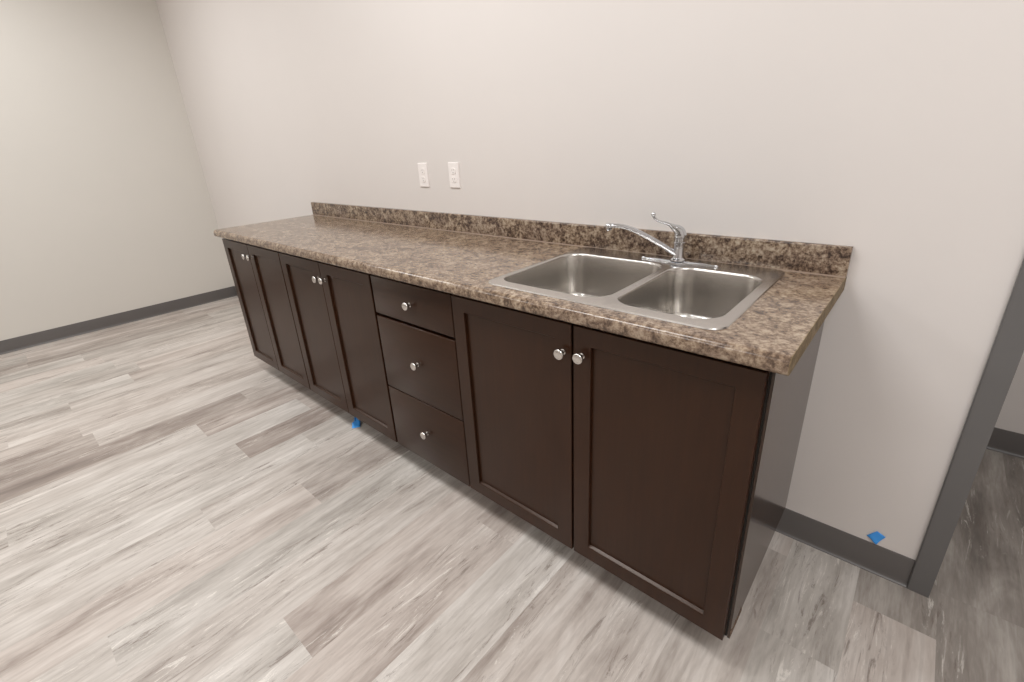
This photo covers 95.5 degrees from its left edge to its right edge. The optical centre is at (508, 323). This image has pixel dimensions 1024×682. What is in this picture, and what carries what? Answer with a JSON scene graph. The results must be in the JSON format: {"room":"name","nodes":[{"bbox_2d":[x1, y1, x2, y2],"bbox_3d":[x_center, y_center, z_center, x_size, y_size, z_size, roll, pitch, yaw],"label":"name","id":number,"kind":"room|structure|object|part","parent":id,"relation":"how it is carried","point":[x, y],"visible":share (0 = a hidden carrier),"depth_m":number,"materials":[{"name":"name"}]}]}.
{"room":"office break room","nodes":[
{"label":"office break room","id":0,"kind":"room"},
{"bbox_2d":[0,0,234,340],"bbox_3d":[-4.644,-0.863,2.577,0.120,2.900,7.475,15,28,39],"label":"wall","id":1,"kind":"structure","parent":0,"point":[106,207],"depth_m":3.81,"materials":[{"name":"paint"}]},
{"bbox_2d":[0,286,236,354],"bbox_3d":[-4.860,0.608,2.691,0.013,0.104,6.182,15,28,39],"label":"baseboard","id":2,"kind":"structure","parent":1,"relation":"attached to","point":[59,333],"depth_m":4.10,"materials":[{"name":"plastic"}]},
{"bbox_2d":[0,296,1023,681],"bbox_3d":[-1.753,1.252,0.745,7.586,0.001,7.435,15,28,39],"label":"floor","id":3,"kind":"structure","parent":0,"point":[176,506],"depth_m":1.58,"materials":[{"name":"laminate"}]},
{"bbox_2d":[352,417,359,427],"bbox_3d":[-0.803,0.516,2.451,0.042,0.026,0.080,-8,22,-13],"label":"scrap","id":4,"kind":"object","parent":3,"relation":"on","point":[356,423],"visible":0.79,"depth_m":2.44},
{"bbox_2d":[156,0,1023,560],"bbox_3d":[-0.087,-0.904,2.033,7.386,2.900,0.120,15,28,39],"label":"wall","id":5,"kind":"structure","parent":0,"point":[892,131],"depth_m":1.43,"materials":[{"name":"paint"}]},
{"bbox_2d":[222,238,310,389],"bbox_3d":[-1.232,-0.166,2.907,0.776,0.801,0.636,15,28,39],"label":"base cabinet","id":6,"kind":"object","parent":5,"relation":"attached to","point":[257,272],"visible":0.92,"depth_m":2.69,"materials":[{"name":"brown laminate"}]},
{"bbox_3d":[-1.567,-0.113,2.843,0.374,0.784,0.019,15,28,39],"label":"door","id":7,"kind":"part","parent":6,"relation":"part of","materials":[{"name":"brown wood"}]},
{"bbox_3d":[-1.564,-0.114,2.846,0.266,0.676,0.007,15,28,39],"label":"door panel","id":8,"kind":"part","parent":6,"relation":"part of","materials":[{"name":"brown wood"}]},
{"bbox_3d":[-1.276,-0.034,2.600,0.392,0.784,0.019,15,28,39],"label":"door","id":9,"kind":"part","parent":6,"relation":"part of","materials":[{"name":"brown wood"}]},
{"bbox_3d":[-1.274,-0.035,2.603,0.284,0.676,0.007,15,28,39],"label":"door panel","id":10,"kind":"part","parent":6,"relation":"part of","materials":[{"name":"brown wood"}]},
{"bbox_2d":[279,252,397,441],"bbox_3d":[-0.638,-0.004,2.410,0.805,0.801,0.636,15,28,39],"label":"base cabinet","id":11,"kind":"object","parent":5,"relation":"attached to","point":[333,307],"visible":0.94,"depth_m":2.17,"materials":[{"name":"brown laminate"}]},
{"bbox_3d":[-0.974,0.048,2.347,0.400,0.784,0.019,15,28,39],"label":"door","id":12,"kind":"part","parent":11,"relation":"part of","materials":[{"name":"brown wood"}]},
{"bbox_3d":[-0.971,0.047,2.349,0.292,0.676,0.007,15,28,39],"label":"door panel","id":13,"kind":"part","parent":11,"relation":"part of","materials":[{"name":"brown wood"}]},
{"bbox_3d":[-0.873,-0.199,2.105,0.032,0.032,0.028,15,28,39],"label":"knob","id":14,"kind":"part","parent":11,"relation":"part of","materials":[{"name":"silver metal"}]},
{"bbox_3d":[-0.829,-0.189,2.068,0.032,0.032,0.028,15,28,39],"label":"knob","id":15,"kind":"part","parent":11,"relation":"part of","materials":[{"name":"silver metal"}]},
{"bbox_3d":[-0.672,0.131,2.094,0.399,0.784,0.019,15,28,39],"label":"door","id":16,"kind":"part","parent":11,"relation":"part of","materials":[{"name":"brown wood"}]},
{"bbox_3d":[-0.670,0.129,2.096,0.291,0.676,0.007,15,28,39],"label":"door panel","id":17,"kind":"part","parent":11,"relation":"part of","materials":[{"name":"brown wood"}]},
{"bbox_2d":[370,275,469,486],"bbox_3d":[-0.158,0.126,2.007,0.473,0.801,0.636,15,28,39],"label":"base cabinet","id":18,"kind":"object","parent":5,"relation":"attached to","point":[416,323],"visible":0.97,"depth_m":1.78,"materials":[{"name":"brown laminate"}]},
{"bbox_3d":[-0.369,-0.063,1.683,0.032,0.032,0.028,15,28,39],"label":"knob","id":19,"kind":"part","parent":18,"relation":"part of","materials":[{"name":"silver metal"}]},
{"bbox_3d":[-0.356,-0.072,1.701,0.464,0.154,0.019,15,28,39],"label":"drawer","id":20,"kind":"part","parent":18,"relation":"part of","materials":[{"name":"brown wood"}]},
{"bbox_3d":[-0.357,0.162,1.771,0.032,0.032,0.028,15,28,39],"label":"knob","id":21,"kind":"part","parent":18,"relation":"part of","materials":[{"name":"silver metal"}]},
{"bbox_3d":[-0.343,0.159,1.791,0.464,0.318,0.019,15,28,39],"label":"drawer","id":22,"kind":"part","parent":18,"relation":"part of","materials":[{"name":"brown wood"}]},
{"bbox_3d":[-0.341,0.451,1.884,0.032,0.032,0.028,15,28,39],"label":"knob","id":23,"kind":"part","parent":18,"relation":"part of","materials":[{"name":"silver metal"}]},
{"bbox_3d":[-0.327,0.448,1.904,0.464,0.296,0.019,15,28,39],"label":"drawer","id":24,"kind":"part","parent":18,"relation":"part of","materials":[{"name":"brown wood"}]},
{"bbox_2d":[418,163,429,186],"bbox_3d":[-0.429,-0.745,2.339,0.070,0.115,0.008,15,28,39],"label":"wall outlet","id":25,"kind":"object","parent":5,"relation":"attached to","point":[422,167],"visible":1,"depth_m":2.33,"materials":[{"name":"white plastic"}]},
{"bbox_2d":[448,162,460,187],"bbox_3d":[-0.259,-0.698,2.196,0.070,0.115,0.008,15,28,39],"label":"wall outlet","id":26,"kind":"object","parent":5,"relation":"attached to","point":[454,176],"visible":1,"depth_m":2.19,"materials":[{"name":"white plastic"}]},
{"bbox_2d":[235,288,914,587],"bbox_3d":[-0.800,0.214,3.118,5.401,0.104,0.013,15,28,39],"label":"baseboard","id":27,"kind":"structure","parent":5,"relation":"attached to","point":[892,566],"depth_m":1.52,"materials":[{"name":"plastic"}]},
{"bbox_2d":[311,202,853,276],"bbox_3d":[-0.200,-0.477,2.230,3.029,0.084,0.019,15,28,39],"label":"backsplash","id":28,"kind":"structure","parent":5,"relation":"attached to","point":[828,259],"depth_m":1.69,"materials":[{"name":"stone"}]},
{"bbox_2d":[451,294,824,639],"bbox_3d":[0.378,0.275,1.559,0.953,0.806,0.636,15,28,39],"label":"base cabinet","id":29,"kind":"object","parent":5,"relation":"attached to","point":[669,470],"visible":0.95,"depth_m":1.26,"materials":[{"name":"brown laminate"}]},
{"bbox_3d":[0.016,0.316,1.522,0.362,0.676,0.007,15,28,39],"label":"door panel","id":30,"kind":"part","parent":29,"relation":"part of","materials":[{"name":"brown wood"}]},
{"bbox_3d":[0.013,0.317,1.519,0.470,0.784,0.019,15,28,39],"label":"door","id":31,"kind":"part","parent":29,"relation":"part of","materials":[{"name":"brown wood"}]},
{"bbox_2d":[214,202,853,375],"bbox_3d":[-0.408,-0.364,2.025,3.037,0.123,0.644,15,28,39],"label":"countertop","id":32,"kind":"structure","parent":29,"relation":"on","point":[456,254],"depth_m":1.56,"materials":[{"name":"stone"}]},
{"bbox_2d":[488,247,784,329],"bbox_3d":[0.376,-0.055,1.430,0.706,0.188,0.566,15,28,39],"label":"sink","id":33,"kind":"object","parent":32,"relation":"in","point":[709,298],"visible":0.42,"depth_m":1.45,"materials":[{"name":"silver metal"}]},
{"bbox_3d":[0.241,-0.081,1.500,0.378,0.177,0.421,15,28,39],"label":"bowl","id":34,"kind":"part","parent":33,"relation":"part of","materials":[{"name":"silver metal"}]},
{"bbox_3d":[0.498,-0.011,1.284,0.270,0.177,0.421,15,28,39],"label":"bowl","id":35,"kind":"part","parent":33,"relation":"part of","materials":[{"name":"silver metal"}]},
{"bbox_2d":[605,212,718,267],"bbox_3d":[0.487,-0.278,1.498,0.345,0.166,0.130,2,22,12],"label":"faucet","id":36,"kind":"object","parent":32,"relation":"on","point":[680,234],"visible":1,"depth_m":1.48,"materials":[{"name":"silver metal"}]},
{"bbox_3d":[0.433,-0.265,1.486,0.229,0.120,0.020,-3,21,0],"label":"spout","id":37,"kind":"part","parent":36,"relation":"part of","materials":[{"name":"silver metal"}]},
{"bbox_3d":[0.507,-0.309,1.465,0.115,0.086,0.038,-6,22,-8],"label":"lever","id":38,"kind":"part","parent":36,"relation":"part of","materials":[{"name":"silver metal"}]},
{"bbox_3d":[0.550,-0.203,1.513,0.256,0.008,0.054,15,28,39],"label":"deck plate","id":39,"kind":"part","parent":36,"relation":"part of","materials":[{"name":"silver metal"}]},
{"bbox_3d":[0.139,0.081,1.260,0.032,0.032,0.028,15,28,39],"label":"knob","id":40,"kind":"part","parent":29,"relation":"part of","materials":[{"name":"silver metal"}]},
{"bbox_3d":[0.185,0.090,1.220,0.032,0.032,0.028,15,28,39],"label":"knob","id":41,"kind":"part","parent":29,"relation":"part of","materials":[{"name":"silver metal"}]},
{"bbox_3d":[0.371,0.412,1.225,0.355,0.676,0.007,15,28,39],"label":"door panel","id":42,"kind":"part","parent":29,"relation":"part of","materials":[{"name":"brown wood"}]},
{"bbox_3d":[0.368,0.414,1.222,0.463,0.784,0.019,15,28,39],"label":"door","id":43,"kind":"part","parent":29,"relation":"part of","materials":[{"name":"brown wood"}]},
{"bbox_3d":[0.203,0.351,1.381,0.946,0.800,0.018,15,28,39],"label":"frame","id":44,"kind":"part","parent":29,"relation":"part of","materials":[{"name":"brown wood"}]},
{"bbox_3d":[0.749,0.363,1.279,0.006,0.805,0.586,15,28,39],"label":"panel","id":45,"kind":"part","parent":29,"relation":"part of","materials":[{"name":"brown laminate"}]},
{"bbox_2d":[867,531,884,543],"bbox_3d":[1.147,0.670,1.455,0.044,0.046,0.008,15,28,39],"label":"scrap","id":46,"kind":"object","parent":5,"relation":"attached to","point":[876,537],"visible":1,"depth_m":1.46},
{"bbox_2d":[906,259,1023,597],"bbox_3d":[1.599,-0.117,0.768,1.017,2.182,0.148,15,28,39],"label":"door frame","id":47,"kind":"structure","parent":5,"relation":"in","point":[1007,349],"depth_m":1.22,"materials":[{"name":"grey metal"}]},
{"bbox_2d":[995,352,1023,433],"bbox_3d":[0.595,-1.221,2.744,7.386,2.900,0.120,15,28,39],"label":"wall","id":48,"kind":"structure","parent":0,"point":[1011,416],"depth_m":1.92,"materials":[{"name":"paint"}]},
{"bbox_2d":[986,427,1023,458],"bbox_3d":[0.629,0.101,3.203,7.372,0.104,0.013,15,28,39],"label":"baseboard","id":49,"kind":"structure","parent":48,"relation":"attached to","point":[1007,442],"depth_m":1.97,"materials":[{"name":"plastic"}]}
]}

